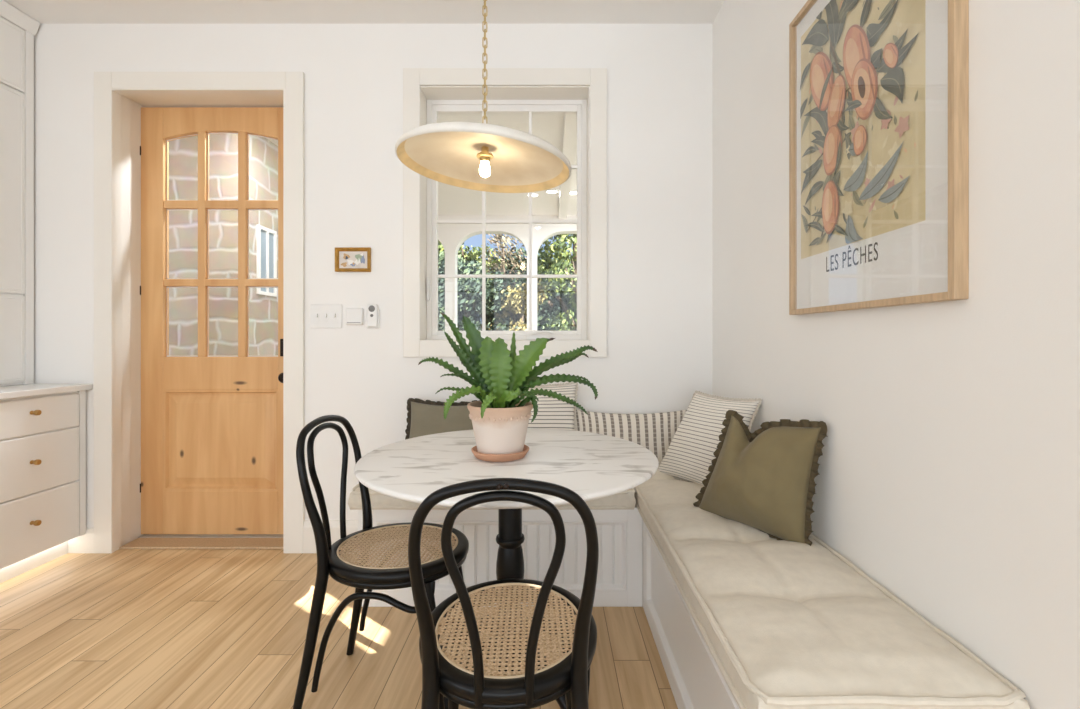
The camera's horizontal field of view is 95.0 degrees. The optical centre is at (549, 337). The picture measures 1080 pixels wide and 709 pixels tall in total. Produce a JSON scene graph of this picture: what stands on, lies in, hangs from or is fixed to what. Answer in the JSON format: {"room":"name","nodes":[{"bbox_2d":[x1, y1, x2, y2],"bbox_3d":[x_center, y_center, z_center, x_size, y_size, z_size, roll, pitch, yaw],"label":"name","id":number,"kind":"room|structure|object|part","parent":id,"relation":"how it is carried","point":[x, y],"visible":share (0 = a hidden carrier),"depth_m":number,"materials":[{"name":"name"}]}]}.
{"room":"dining room","nodes":[
{"label":"dining room","id":0,"kind":"room"},
{"bbox_2d":[169,134,277,354],"bbox_3d":[-4.805,-0.166,4.695,5.390,2.640,2.590,0,0,0],"label":"stone wall","id":1,"kind":"structure","parent":0,"point":[223,148],"depth_m":3.40,"materials":[{"name":"beige stone"}]},
{"bbox_2d":[257,225,276,296],"bbox_3d":[-2.105,-0.566,3.678,0.020,0.500,0.235,0,0,0],"label":"window","id":2,"kind":"structure","parent":1,"relation":"in","point":[266,237],"depth_m":3.67,"materials":[{"name":"white paint"}]},
{"bbox_3d":[-2.110,-0.566,3.678,0.009,0.450,0.185,0,0,0],"label":"pane","id":3,"kind":"part","parent":2,"relation":"part of","materials":[{"name":"glass"}]},
{"bbox_2d":[558,114,576,218],"bbox_3d":[-1.500,-1.464,4.515,3.400,0.045,3.170,0,0,0],"label":"trim","id":4,"kind":"structure","parent":1,"relation":"attached to","point":[570,125],"depth_m":3.85,"materials":[{"name":"white paint"}]},
{"bbox_2d":[0,549,677,708],"bbox_3d":[-0.225,1.184,-0.385,5.850,0.100,6.630,0,0,0],"label":"floor","id":5,"kind":"structure","parent":0,"point":[122,628],"depth_m":1.86,"materials":[{"name":"brown wood"}]},
{"bbox_2d":[0,390,85,582],"bbox_3d":[-2.727,0.703,2.126,0.636,0.862,0.972,0,0,0],"label":"base cabinet","id":6,"kind":"object","parent":5,"relation":"on","point":[43,437],"visible":0.97,"depth_m":2.38,"materials":[{"name":"paint"}]},
{"bbox_3d":[-2.427,0.352,2.335,0.036,0.027,0.027,0,0,0],"label":"knob","id":7,"kind":"part","parent":6,"relation":"part of","materials":[{"name":"gold metal"}]},
{"bbox_3d":[-2.427,0.586,2.335,0.036,0.027,0.027,0,0,0],"label":"knob","id":8,"kind":"part","parent":6,"relation":"part of","materials":[{"name":"gold metal"}]},
{"bbox_3d":[-2.427,0.872,2.335,0.036,0.027,0.027,0,0,0],"label":"knob","id":9,"kind":"part","parent":6,"relation":"part of","materials":[{"name":"gold metal"}]},
{"bbox_3d":[-2.453,0.371,2.117,0.016,0.171,0.914,0,0,0],"label":"drawer","id":10,"kind":"part","parent":6,"relation":"part of","materials":[{"name":"paint"}]},
{"bbox_3d":[-2.453,0.600,2.117,0.016,0.275,0.914,0,0,0],"label":"drawer","id":11,"kind":"part","parent":6,"relation":"part of","materials":[{"name":"paint"}]},
{"bbox_3d":[-2.453,0.886,2.117,0.016,0.288,0.914,0,0,0],"label":"drawer","id":12,"kind":"part","parent":6,"relation":"part of","materials":[{"name":"paint"}]},
{"bbox_2d":[0,384,92,399],"bbox_3d":[-2.732,0.257,2.120,0.625,0.030,1.001,0,0,0],"label":"countertop","id":13,"kind":"structure","parent":6,"relation":"on","point":[24,390],"depth_m":2.42,"materials":[{"name":"white stone"}]},
{"bbox_2d":[0,0,39,385],"bbox_3d":[-2.868,-0.710,2.146,0.355,1.902,0.932,0,0,0],"label":"upper cabinet","id":14,"kind":"object","parent":13,"relation":"on","point":[18,30],"visible":1,"depth_m":2.53,"materials":[{"name":"paint"}]},
{"bbox_3d":[-2.728,-1.432,2.133,0.018,0.320,0.866,0,0,0],"label":"door","id":15,"kind":"part","parent":14,"relation":"part of","materials":[{"name":"paint"}]},
{"bbox_3d":[-2.728,-0.745,2.133,0.018,1.034,0.866,0,0,0],"label":"door","id":16,"kind":"part","parent":14,"relation":"part of","materials":[{"name":"paint"}]},
{"bbox_3d":[-2.728,0.004,2.133,0.018,0.444,0.866,0,0,0],"label":"door","id":17,"kind":"part","parent":14,"relation":"part of","materials":[{"name":"paint"}]},
{"bbox_3d":[-2.714,-1.629,2.146,0.048,0.065,0.932,0,0,0],"label":"crown moulding","id":18,"kind":"part","parent":14,"relation":"part of","materials":[{"name":"paint"}]},
{"bbox_2d":[293,415,470,708],"bbox_3d":[-0.507,0.695,1.589,0.506,0.883,0.424,0,0,5],"label":"bentwood chair","id":19,"kind":"object","parent":5,"relation":"on","point":[335,560],"visible":0.88,"depth_m":1.48,"materials":[{"name":"black paint"}]},
{"bbox_3d":[-0.693,0.695,1.605,0.109,0.883,0.367,0,0,5],"label":"frame","id":20,"kind":"part","parent":19,"relation":"part of","materials":[{"name":"black paint"}]},
{"bbox_3d":[-0.484,0.666,1.588,0.360,0.002,0.333,0,0,4],"label":"cane seat","id":21,"kind":"part","parent":19,"relation":"part of","materials":[{"name":"beige wicker"}]},
{"bbox_3d":[-0.332,0.921,1.426,0.094,0.430,0.034,0,0,27],"label":"leg","id":22,"kind":"part","parent":19,"relation":"part of","materials":[{"name":"black paint"}]},
{"bbox_3d":[-0.309,0.921,1.724,0.094,0.430,0.034,0,0,-18],"label":"leg","id":23,"kind":"part","parent":19,"relation":"part of","materials":[{"name":"black paint"}]},
{"bbox_2d":[358,504,642,606],"bbox_3d":[-0.210,0.924,2.352,1.203,0.419,0.536,0,0,0],"label":"storage bench","id":24,"kind":"object","parent":5,"relation":"on","point":[619,583],"visible":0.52,"depth_m":2.10,"materials":[{"name":"paint"}]},
{"bbox_2d":[348,483,361,509],"bbox_3d":[-0.748,0.667,1.947,0.134,0.095,0.319,0,0,0],"label":"bench cushion","id":25,"kind":"object","parent":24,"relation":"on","point":[354,502],"depth_m":2.06,"materials":[{"name":"fabric"}]},
{"bbox_2d":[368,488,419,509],"bbox_3d":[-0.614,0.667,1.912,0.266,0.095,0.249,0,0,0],"label":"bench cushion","id":26,"kind":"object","parent":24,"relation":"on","point":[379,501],"depth_m":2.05,"materials":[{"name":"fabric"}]},
{"bbox_2d":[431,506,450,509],"bbox_3d":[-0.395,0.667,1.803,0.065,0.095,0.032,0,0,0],"label":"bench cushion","id":27,"kind":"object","parent":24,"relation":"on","point":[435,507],"depth_m":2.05,"materials":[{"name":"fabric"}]},
{"bbox_2d":[405,398,479,439],"bbox_3d":[-0.474,0.473,2.467,0.534,0.338,0.176,0,0,4],"label":"throw pillow","id":28,"kind":"object","parent":27,"relation":"on","point":[426,417],"visible":0.3,"depth_m":2.44,"materials":[{"name":"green fabric"}]},
{"bbox_3d":[-0.206,0.919,2.093,1.063,0.294,0.018,0,0,0],"label":"panel moulding","id":29,"kind":"part","parent":24,"relation":"part of","materials":[{"name":"paint"}]},
{"bbox_3d":[-0.206,0.919,2.103,1.063,0.294,0.006,0,0,0],"label":"beadboard panel","id":30,"kind":"part","parent":24,"relation":"part of","materials":[{"name":"paint"}]},
{"bbox_2d":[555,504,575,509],"bbox_3d":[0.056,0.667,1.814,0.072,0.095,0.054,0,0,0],"label":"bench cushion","id":31,"kind":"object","parent":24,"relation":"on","point":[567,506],"depth_m":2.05,"materials":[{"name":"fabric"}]},
{"bbox_2d":[519,382,577,430],"bbox_3d":[-0.078,0.434,2.494,0.450,0.416,0.168,0,0,-2],"label":"throw pillow","id":32,"kind":"object","parent":31,"relation":"on","point":[552,413],"visible":0.33,"depth_m":2.47,"materials":[{"name":"white fabric"}]},
{"bbox_2d":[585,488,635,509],"bbox_3d":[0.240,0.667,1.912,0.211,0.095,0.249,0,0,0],"label":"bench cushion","id":33,"kind":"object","parent":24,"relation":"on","point":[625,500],"depth_m":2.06,"materials":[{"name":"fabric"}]},
{"bbox_2d":[408,478,598,708],"bbox_3d":[-0.094,0.695,1.127,0.424,0.883,0.506,0,0,-2],"label":"bentwood chair","id":34,"kind":"object","parent":5,"relation":"on","point":[568,674],"visible":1,"depth_m":0.96,"materials":[{"name":"black paint"}]},
{"bbox_3d":[-0.249,0.921,1.309,0.034,0.430,0.094,0,0,-25],"label":"leg","id":35,"kind":"part","parent":34,"relation":"part of","materials":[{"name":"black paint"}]},
{"bbox_3d":[-0.094,0.666,1.150,0.333,0.002,0.360,0,0,-2],"label":"cane seat","id":36,"kind":"part","parent":34,"relation":"part of","materials":[{"name":"beige wicker"}]},
{"bbox_3d":[0.050,0.921,1.319,0.034,0.430,0.094,0,0,21],"label":"leg","id":37,"kind":"part","parent":34,"relation":"part of","materials":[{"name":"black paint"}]},
{"bbox_2d":[354,428,658,708],"bbox_3d":[-0.132,0.759,1.643,0.964,0.750,0.964,0,0,0],"label":"dining table","id":38,"kind":"object","parent":5,"relation":"on","point":[593,466],"visible":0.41,"depth_m":1.54,"materials":[{"name":"white stone"}]},
{"bbox_2d":[471,445,528,461],"bbox_3d":[-0.160,0.369,1.600,0.187,0.029,0.187,0,0,0],"label":"saucer","id":39,"kind":"object","parent":38,"relation":"on","point":[481,456],"visible":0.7,"depth_m":1.52,"materials":[{"name":"ceramic"}]},
{"bbox_2d":[467,400,532,453],"bbox_3d":[-0.160,0.294,1.600,0.213,0.163,0.213,0,0,0],"label":"pot","id":40,"kind":"object","parent":39,"relation":"on","point":[502,429],"depth_m":1.53,"materials":[{"name":"ceramic"}]},
{"bbox_2d":[418,312,597,453],"bbox_3d":[-0.129,0.145,1.601,0.572,0.461,0.306,0,0,0],"label":"potted fern","id":41,"kind":"object","parent":39,"relation":"on","point":[500,419],"visible":1,"depth_m":1.56,"materials":[{"name":"plant"}]},
{"bbox_2d":[643,521,739,708],"bbox_3d":[0.624,0.924,1.760,0.471,0.419,1.720,0,0,0],"label":"storage bench","id":42,"kind":"object","parent":5,"relation":"on","point":[696,681],"visible":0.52,"depth_m":1.55,"materials":[{"name":"paint"}]},
{"bbox_2d":[634,470,1029,708],"bbox_3d":[0.610,0.666,1.740,0.498,0.096,1.739,0,0,0],"label":"bench cushion","id":43,"kind":"object","parent":42,"relation":"on","point":[785,624],"visible":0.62,"depth_m":1.08,"materials":[{"name":"fabric"}]},
{"bbox_2d":[576,410,686,463],"bbox_3d":[0.411,0.505,2.512,0.623,0.279,0.154,0,0,4],"label":"throw pillow","id":44,"kind":"object","parent":43,"relation":"on","point":[655,432],"visible":0.4,"depth_m":2.48,"materials":[{"name":"white fabric"}]},
{"bbox_2d":[658,391,761,484],"bbox_3d":[0.677,0.443,2.176,0.192,0.399,0.489,0,0,-27],"label":"throw pillow","id":45,"kind":"object","parent":43,"relation":"on","point":[689,455],"visible":0.65,"depth_m":2.12,"materials":[{"name":"white fabric"}]},
{"bbox_2d":[693,410,827,545],"bbox_3d":[0.688,0.449,1.673,0.228,0.387,0.428,0,0,-17],"label":"throw pillow","id":46,"kind":"object","parent":43,"relation":"on","point":[762,479],"visible":0.97,"depth_m":1.56,"materials":[{"name":"green fabric"}]},
{"bbox_2d":[3,0,723,23],"bbox_3d":[-0.225,-1.741,-0.385,5.850,0.150,6.630,0,0,0],"label":"ceiling","id":47,"kind":"structure","parent":0,"point":[42,11],"depth_m":2.51,"materials":[{"name":"paint"}]},
{"bbox_2d":[395,0,570,192],"bbox_3d":[-0.215,-1.100,1.643,0.590,1.132,0.592,0,0,0],"label":"pendant lamp","id":48,"kind":"object","parent":47,"relation":"hanging from","point":[482,156],"visible":1,"depth_m":1.66,"materials":[{"name":"white paint"}]},
{"bbox_3d":[-0.215,-0.594,1.643,0.572,0.100,0.574,0,0,0],"label":"lamp shade","id":49,"kind":"part","parent":48,"relation":"part of","materials":[{"name":"white paint"}]},
{"bbox_3d":[-0.216,-0.563,1.643,0.037,0.058,0.037,0,0,0],"label":"bulb","id":50,"kind":"part","parent":48,"relation":"part of","materials":[{"name":"beige glass"}]},
{"bbox_3d":[-0.216,-1.151,1.643,0.014,1.008,0.014,0,0,25],"label":"chain","id":51,"kind":"part","parent":48,"relation":"part of","materials":[{"name":"gold metal"}]},
{"bbox_2d":[34,24,711,526],"bbox_3d":[-0.225,-0.266,2.776,5.650,2.800,0.307,0,0,0],"label":"wall","id":52,"kind":"structure","parent":0,"point":[659,76],"depth_m":2.62,"materials":[{"name":"paint"}]},
{"bbox_2d":[68,527,93,552],"bbox_3d":[-2.470,1.069,2.615,0.137,0.130,0.016,0,0,0],"label":"baseboard","id":53,"kind":"structure","parent":52,"relation":"attached to","point":[84,543],"depth_m":2.61,"materials":[{"name":"paint"}]},
{"bbox_2d":[112,83,285,552],"bbox_3d":[-1.855,-0.104,2.765,0.976,2.476,0.320,0,0,0],"label":"trim","id":54,"kind":"structure","parent":52,"relation":"attached to","point":[128,102],"depth_m":2.71,"materials":[{"name":"paint"}]},
{"bbox_2d":[94,72,304,552],"bbox_3d":[-1.850,-0.134,2.613,1.102,2.536,0.020,0,0,0],"label":"trim","id":55,"kind":"structure","parent":52,"relation":"attached to","point":[104,82],"depth_m":2.60,"materials":[{"name":"paint"}]},
{"bbox_2d":[119,538,282,548],"bbox_3d":[-1.855,1.128,2.720,0.914,0.012,0.130,0,0,0],"label":"trim","id":56,"kind":"structure","parent":52,"relation":"attached to","point":[139,543],"depth_m":2.70,"materials":[{"name":"brown wood"}]},
{"bbox_2d":[138,534,282,537],"bbox_3d":[-1.855,1.127,2.842,0.926,0.014,0.115,0,0,0],"label":"trim","id":57,"kind":"structure","parent":52,"relation":"attached to","point":[144,535],"depth_m":2.79,"materials":[{"name":"brown wood"}]},
{"bbox_2d":[140,107,282,533],"bbox_3d":[-1.876,-0.098,2.804,0.924,2.435,0.122,0,0,0],"label":"door","id":58,"kind":"structure","parent":52,"relation":"in","point":[212,425],"depth_m":2.82,"materials":[{"name":"brown wood"}]},
{"bbox_3d":[-2.108,-0.538,2.844,0.194,0.405,0.005,0,0,0],"label":"pane","id":59,"kind":"part","parent":58,"relation":"part of","materials":[{"name":"clear glass"}]},
{"bbox_3d":[-2.108,-0.094,2.844,0.194,0.404,0.005,0,0,0],"label":"pane","id":60,"kind":"part","parent":58,"relation":"part of","materials":[{"name":"clear glass"}]},
{"bbox_3d":[-1.877,0.584,2.838,0.655,0.576,0.032,0,0,0],"label":"raised panel","id":61,"kind":"part","parent":58,"relation":"part of","materials":[{"name":"brown wood"}]},
{"bbox_3d":[-1.875,-0.538,2.844,0.188,0.405,0.005,0,0,0],"label":"pane","id":62,"kind":"part","parent":58,"relation":"part of","materials":[{"name":"clear glass"}]},
{"bbox_3d":[-1.875,-0.094,2.844,0.188,0.404,0.005,0,0,0],"label":"pane","id":63,"kind":"part","parent":58,"relation":"part of","materials":[{"name":"clear glass"}]},
{"bbox_3d":[-1.644,-0.980,2.844,0.188,0.388,0.005,0,0,0],"label":"pane","id":64,"kind":"part","parent":58,"relation":"part of","materials":[{"name":"clear glass"}]},
{"bbox_3d":[-1.644,-0.538,2.844,0.188,0.405,0.005,0,0,0],"label":"pane","id":65,"kind":"part","parent":58,"relation":"part of","materials":[{"name":"clear glass"}]},
{"bbox_3d":[-1.644,-0.094,2.844,0.188,0.404,0.005,0,0,0],"label":"pane","id":66,"kind":"part","parent":58,"relation":"part of","materials":[{"name":"clear glass"}]},
{"bbox_3d":[-1.485,0.222,2.781,0.068,0.068,0.077,0,0,0],"label":"knob","id":67,"kind":"part","parent":58,"relation":"part of","materials":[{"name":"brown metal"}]},
{"bbox_2d":[311,304,341,327],"bbox_3d":[-1.183,-0.115,2.612,0.167,0.126,0.021,0,0,0],"label":"light switch","id":68,"kind":"object","parent":52,"relation":"attached to","point":[322,315],"visible":1,"depth_m":2.62,"materials":[{"name":"white plastic"}]},
{"bbox_2d":[303,520,357,552],"bbox_3d":[-1.057,1.049,2.615,0.484,0.170,0.016,0,0,0],"label":"baseboard","id":69,"kind":"structure","parent":52,"relation":"attached to","point":[309,545],"depth_m":2.61,"materials":[{"name":"paint"}]},
{"bbox_2d":[335,247,370,271],"bbox_3d":[-1.041,-0.413,2.612,0.186,0.127,0.021,0,0,0],"label":"picture","id":70,"kind":"object","parent":52,"relation":"attached to","point":[347,259],"visible":1,"depth_m":2.62},
{"bbox_2d":[339,251,366,267],"bbox_3d":[-1.041,-0.413,2.619,0.152,0.093,0.006,0,0,0],"label":"painting","id":71,"kind":"object","parent":70,"relation":"attached to","point":[347,259],"depth_m":2.62},
{"bbox_2d":[346,308,363,324],"bbox_3d":[-1.032,-0.114,2.614,0.090,0.090,0.025,0,0,0],"label":"thermostat","id":72,"kind":"object","parent":52,"relation":"attached to","point":[354,316],"visible":1,"depth_m":2.60,"materials":[{"name":"white plastic"}]},
{"bbox_2d":[366,304,379,327],"bbox_3d":[-0.935,-0.115,2.608,0.070,0.126,0.029,0,0,0],"label":"remote","id":73,"kind":"object","parent":52,"relation":"attached to","point":[372,312],"visible":1,"depth_m":2.60,"materials":[{"name":"white plastic"}]},
{"bbox_2d":[403,68,606,356],"bbox_3d":[-0.237,-0.660,2.701,1.074,1.522,0.197,0,0,0],"label":"window","id":74,"kind":"structure","parent":52,"relation":"in","point":[428,93],"depth_m":2.61,"materials":[{"name":"paint"}]},
{"bbox_3d":[-0.240,-0.656,2.772,0.888,1.334,0.055,0,0,0],"label":"sash","id":75,"kind":"part","parent":74,"relation":"part of","materials":[{"name":"white paint"}]},
{"bbox_3d":[-0.057,-0.016,2.721,0.146,0.050,0.057,0,0,0],"label":"crank handle","id":76,"kind":"part","parent":74,"relation":"part of","materials":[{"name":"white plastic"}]},
{"bbox_2d":[267,114,576,214],"bbox_3d":[-1.500,-1.546,4.715,15.000,0.120,3.570,0,0,0],"label":"ceiling","id":77,"kind":"structure","parent":0,"point":[452,200],"depth_m":5.13,"materials":[{"name":"white paint"}]},
{"bbox_2d":[545,189,558,193],"bbox_3d":[0.020,-1.482,5.020,0.150,0.005,0.150,0,0,0],"label":"recessed light","id":78,"kind":"object","parent":77,"relation":"in","point":[550,191],"visible":1,"depth_m":5.01,"materials":[{"name":"white plastic"}]},
{"bbox_2d":[438,215,576,330],"bbox_3d":[-1.213,-0.166,6.080,12.050,2.640,0.160,0,0,0],"label":"wall","id":79,"kind":"structure","parent":0,"point":[451,236],"depth_m":6.00,"materials":[{"name":"white paint"}]},
{"bbox_2d":[712,0,1079,708],"bbox_3d":[1.730,-0.266,1.709,1.739,2.800,1.828,0,0,0],"label":"wall","id":80,"kind":"structure","parent":0,"point":[949,467],"depth_m":1.03,"materials":[{"name":"paint"}]},
{"bbox_2d":[789,0,968,314],"bbox_3d":[0.846,-0.584,1.368,0.031,1.008,0.702,0,0,0],"label":"framed poster","id":81,"kind":"object","parent":80,"relation":"attached to","point":[879,89],"visible":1,"depth_m":1.28,"materials":[{"name":"paper"}]},
{"bbox_2d":[800,0,924,258],"bbox_3d":[0.845,-0.641,1.395,0.005,0.750,0.554,0,0,0],"label":"art print","id":82,"kind":"object","parent":81,"relation":"attached to","point":[862,62],"depth_m":1.34,"materials":[{"name":"multicoloured paper"}]},
{"label":"outside","id":83,"kind":"structure","parent":0,"visible":0},
{"bbox_3d":[0.000,1.459,33.300,80.000,0.150,53.400,0,0,0],"label":"ground","id":84,"kind":"structure","parent":83,"visible":0},
{"bbox_2d":[438,240,459,318],"bbox_3d":[-2.528,-0.456,10.649,2.185,4.253,2.040,0,0,22],"label":"tree","id":85,"kind":"object","parent":84,"relation":"on","point":[440,245],"visible":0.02,"depth_m":10.15,"materials":[{"name":"green plant"}]},
{"bbox_2d":[438,242,488,330],"bbox_3d":[-2.354,-0.264,11.006,2.903,3.998,2.975,0,0,21],"label":"tree","id":86,"kind":"object","parent":84,"relation":"on","point":[463,264],"visible":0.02,"depth_m":10.77,"materials":[{"name":"green plant"}]},
{"bbox_2d":[444,243,500,326],"bbox_3d":[-2.176,-0.414,11.579,1.995,4.159,2.137,0,0,-18],"label":"tree","id":87,"kind":"object","parent":84,"relation":"on","point":[471,255],"visible":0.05,"depth_m":11.45,"materials":[{"name":"green plant"}]},
{"bbox_2d":[438,251,518,330],"bbox_3d":[-1.539,0.007,9.544,2.488,3.344,2.428,0,0,-17],"label":"tree","id":88,"kind":"object","parent":84,"relation":"on","point":[474,286],"visible":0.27,"depth_m":9.21,"materials":[{"name":"green plant"}]},
{"bbox_2d":[459,273,511,330],"bbox_3d":[-1.099,0.131,9.959,1.630,2.983,1.475,0,0,25],"label":"tree","id":89,"kind":"object","parent":84,"relation":"on","point":[474,303],"visible":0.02,"depth_m":9.60,"materials":[{"name":"green plant"}]},
{"bbox_2d":[458,234,526,326],"bbox_3d":[-1.218,-0.450,11.039,2.007,4.179,2.298,0,0,7],"label":"tree","id":90,"kind":"object","parent":84,"relation":"on","point":[504,239],"visible":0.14,"depth_m":11.00,"materials":[{"name":"green plant"}]},
{"bbox_2d":[476,247,541,321],"bbox_3d":[-1.102,-0.264,12.680,2.903,3.998,2.975,0,0,-36],"label":"tree","id":91,"kind":"object","parent":84,"relation":"on","point":[507,268],"visible":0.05,"depth_m":12.06,"materials":[{"name":"green plant"}]},
{"bbox_2d":[491,278,546,330],"bbox_3d":[-0.708,0.234,9.325,1.498,2.741,1.356,0,0,17],"label":"tree","id":92,"kind":"object","parent":84,"relation":"on","point":[518,304],"visible":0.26,"depth_m":9.13,"materials":[{"name":"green plant"}]},
{"bbox_2d":[510,259,573,330],"bbox_3d":[-0.088,-0.038,10.137,2.507,3.453,2.569,0,0,-28],"label":"tree","id":93,"kind":"object","parent":84,"relation":"on","point":[547,312],"visible":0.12,"depth_m":9.56,"materials":[{"name":"green plant"}]},
{"bbox_2d":[523,234,576,330],"bbox_3d":[0.660,-0.497,9.426,2.086,4.348,2.234,0,0,-22],"label":"tree","id":94,"kind":"object","parent":84,"relation":"on","point":[559,244],"visible":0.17,"depth_m":8.99,"materials":[{"name":"green plant"}]},
{"bbox_2d":[541,260,575,330],"bbox_3d":[0.789,-0.339,12.488,3.035,4.180,3.110,0,0,18],"label":"tree","id":95,"kind":"object","parent":84,"relation":"on","point":[558,307],"visible":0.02,"depth_m":11.75,"materials":[{"name":"green plant"}]},
{"bbox_2d":[563,294,575,329],"bbox_3d":[1.355,-0.661,11.558,2.267,4.726,2.428,0,0,16],"label":"tree","id":96,"kind":"object","parent":84,"relation":"on","point":[570,301],"visible":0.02,"depth_m":11.26,"materials":[{"name":"green plant"}]}
]}

